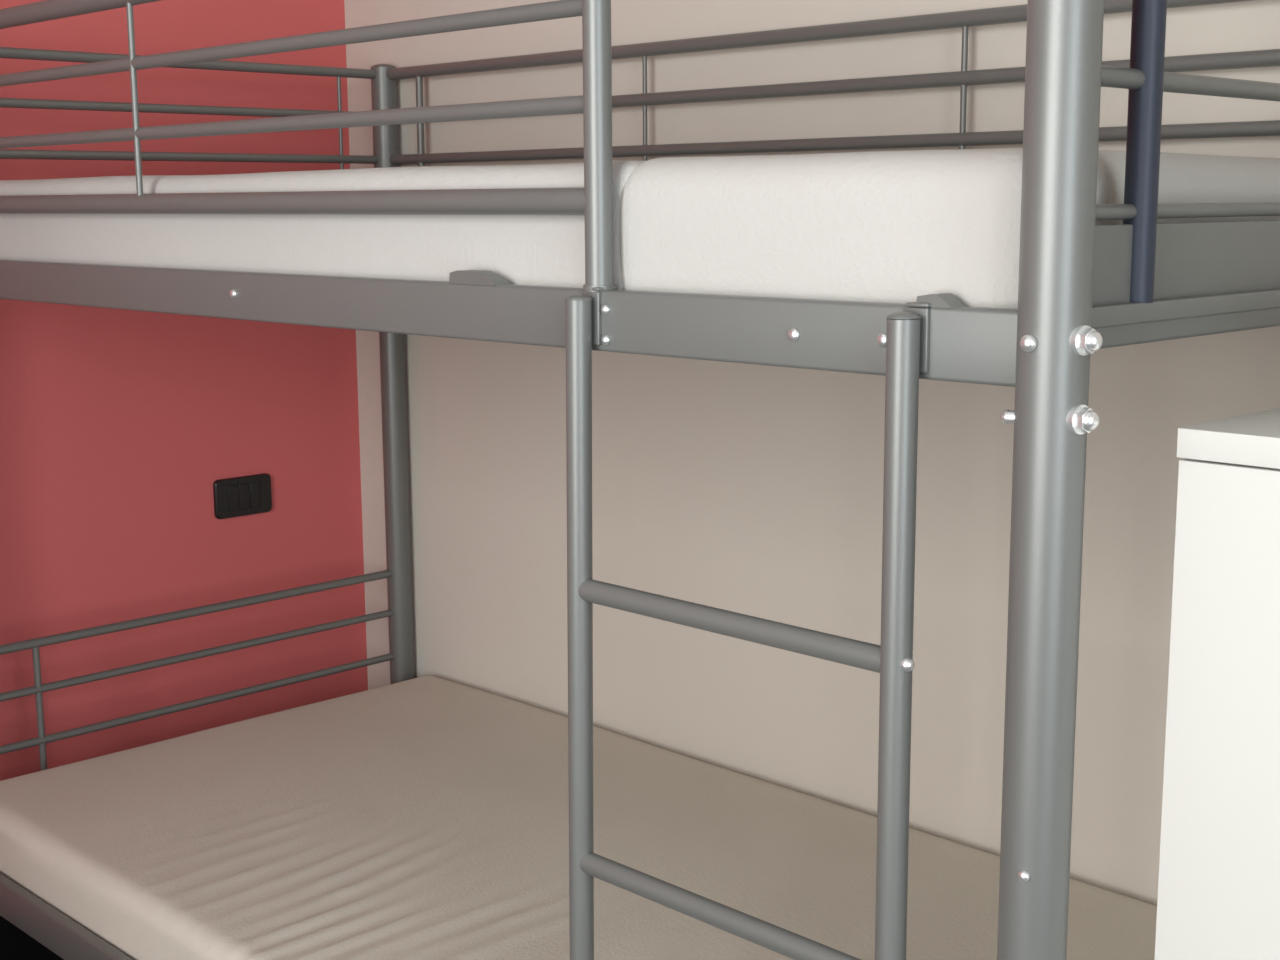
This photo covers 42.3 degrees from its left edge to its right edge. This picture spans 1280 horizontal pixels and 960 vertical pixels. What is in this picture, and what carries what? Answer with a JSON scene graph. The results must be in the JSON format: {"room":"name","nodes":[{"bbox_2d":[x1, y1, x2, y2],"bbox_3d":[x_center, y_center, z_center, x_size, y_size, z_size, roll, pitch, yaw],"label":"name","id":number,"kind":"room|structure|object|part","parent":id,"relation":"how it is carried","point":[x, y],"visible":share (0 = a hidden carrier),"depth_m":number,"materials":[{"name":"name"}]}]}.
{"room":"bedroom","nodes":[
{"label":"bedroom","id":0,"kind":"room"},
{"bbox_2d":[0,0,367,780],"bbox_3d":[-1.811,-0.343,2.092,3.406,2.700,0.100,-10,13,-44],"label":"wall","id":1,"kind":"structure","parent":0,"point":[118,427],"depth_m":3.01,"materials":[{"name":"red paint"}]},
{"bbox_2d":[0,916,63,959],"bbox_3d":[-1.728,0.926,2.301,3.305,0.128,0.014,-10,13,-44],"label":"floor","id":2,"kind":"structure","parent":1,"relation":"attached to","point":[15,944],"depth_m":2.91,"materials":[{"name":"black plastic"}]},
{"bbox_2d":[213,473,271,518],"bbox_3d":[-0.751,0.031,3.136,0.121,0.075,0.010,-10,13,-44],"label":"wall socket","id":3,"kind":"object","parent":1,"relation":"attached to","point":[250,494],"visible":1,"depth_m":3.13,"materials":[{"name":"black plastic"}]},
{"bbox_2d":[344,0,1279,905],"bbox_3d":[0.870,-0.322,1.874,0.100,2.700,4.181,-10,13,-44],"label":"wall","id":4,"kind":"structure","parent":0,"point":[754,490],"depth_m":2.52,"materials":[{"name":"beige paint"}]},
{"bbox_3d":[-0.332,1.265,0.928,3.506,0.100,4.181,-10,13,-44],"label":"floor","id":5,"kind":"structure","parent":0,"visible":0},
{"bbox_2d":[0,0,1279,959],"bbox_3d":[-0.099,0.191,2.167,0.990,1.602,2.057,-10,13,-44],"label":"bunk bed","id":6,"kind":"object","parent":5,"relation":"on","point":[1085,287],"visible":0.76,"depth_m":1.33,"materials":[{"name":"grey metal"}]},
{"bbox_3d":[-0.991,0.403,2.737,0.011,0.275,0.011,-10,13,-44],"label":"guard rod","id":7,"kind":"part","parent":6,"relation":"part of","materials":[{"name":"grey metal"}]},
{"bbox_3d":[-0.418,0.698,1.939,0.039,0.055,1.958,-10,13,-44],"label":"rail","id":8,"kind":"part","parent":6,"relation":"part of","materials":[{"name":"grey metal"}]},
{"bbox_3d":[-0.574,-0.432,1.879,0.007,0.232,0.007,-10,13,-44],"label":"guard rod","id":9,"kind":"part","parent":6,"relation":"part of","materials":[{"name":"grey metal"}]},
{"bbox_3d":[-0.805,-0.694,2.745,0.907,0.017,0.017,-10,13,-44],"label":"guard rail","id":10,"kind":"part","parent":6,"relation":"part of","materials":[{"name":"grey metal"}]},
{"bbox_3d":[-0.799,0.235,2.902,0.907,0.016,0.016,-10,13,-44],"label":"headboard","id":11,"kind":"part","parent":6,"relation":"part of","materials":[{"name":"grey metal"}]},
{"bbox_3d":[-0.576,-0.403,1.893,0.024,0.318,1.564,-10,13,-44],"label":"guard rail","id":12,"kind":"part","parent":6,"relation":"part of","materials":[{"name":"grey metal"}]},
{"bbox_3d":[-0.545,-0.588,3.023,0.007,0.306,0.007,-10,13,-44],"label":"guard rod","id":13,"kind":"part","parent":6,"relation":"part of","materials":[{"name":"grey metal"}]},
{"bbox_3d":[-0.470,0.017,3.196,0.047,1.583,0.047,-10,13,-44],"label":"post","id":14,"kind":"part","parent":6,"relation":"part of","materials":[{"name":"grey metal"}]},
{"bbox_3d":[-0.399,-0.588,3.017,0.013,0.306,0.013,-10,13,-44],"label":"guard rod","id":15,"kind":"part","parent":6,"relation":"part of","materials":[{"name":"grey metal"}]},
{"bbox_3d":[-0.424,-0.200,1.787,0.039,0.050,1.958,-10,13,-44],"label":"rail","id":16,"kind":"part","parent":6,"relation":"part of","materials":[{"name":"grey metal"}]},
{"bbox_2d":[0,675,1156,959],"bbox_3d":[-0.074,0.579,2.241,0.937,0.103,1.896,-10,13,-44],"label":"mattress","id":17,"kind":"object","parent":6,"relation":"on","point":[426,817],"visible":0.92,"depth_m":2.33,"materials":[{"name":"white fabric"}]},
{"bbox_2d":[0,148,1279,308],"bbox_3d":[-0.096,-0.323,2.084,0.898,0.128,1.920,-10,13,-44],"label":"mattress","id":18,"kind":"object","parent":6,"relation":"on","point":[899,227],"visible":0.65,"depth_m":1.33,"materials":[{"name":"white fabric"}]},
{"bbox_3d":[0.008,-0.521,2.611,0.007,0.306,0.007,-10,13,-44],"label":"guard rod","id":19,"kind":"part","parent":6,"relation":"part of","materials":[{"name":"grey metal"}]},
{"bbox_3d":[0.226,-0.637,2.367,0.021,0.021,1.974,-10,13,-44],"label":"guard rail","id":20,"kind":"part","parent":6,"relation":"part of","materials":[{"name":"grey metal"}]},
{"bbox_3d":[0.427,-0.453,2.192,0.008,0.306,0.008,-10,13,-44],"label":"guard rod","id":21,"kind":"part","parent":6,"relation":"part of","materials":[{"name":"grey metal"}]},
{"bbox_3d":[0.272,0.357,1.155,0.047,1.583,0.047,-10,13,-44],"label":"post","id":22,"kind":"part","parent":6,"relation":"part of","materials":[{"name":"grey metal"}]},
{"bbox_3d":[0.593,-0.154,1.405,0.891,0.029,0.042,-10,13,-44],"label":"rail","id":23,"kind":"part","parent":6,"relation":"part of","materials":[{"name":"grey metal"}]},
{"bbox_3d":[0.599,-0.192,1.392,0.887,0.056,0.006,-10,13,-44],"label":"plate","id":24,"kind":"part","parent":6,"relation":"part of","materials":[{"name":"grey metal"}]},
{"bbox_2d":[1154,407,1279,959],"bbox_3d":[0.684,0.554,1.212,0.482,1.196,0.456,-10,13,-44],"label":"base cabinet","id":25,"kind":"object","parent":5,"relation":"on","point":[1218,898],"visible":1,"depth_m":1.12,"materials":[{"name":"white laminate"}]},
{"bbox_3d":[0.688,-0.027,1.122,0.461,0.020,0.456,-10,13,-44],"label":"panel","id":26,"kind":"part","parent":25,"relation":"part of","materials":[{"name":"white laminate"}]}
]}

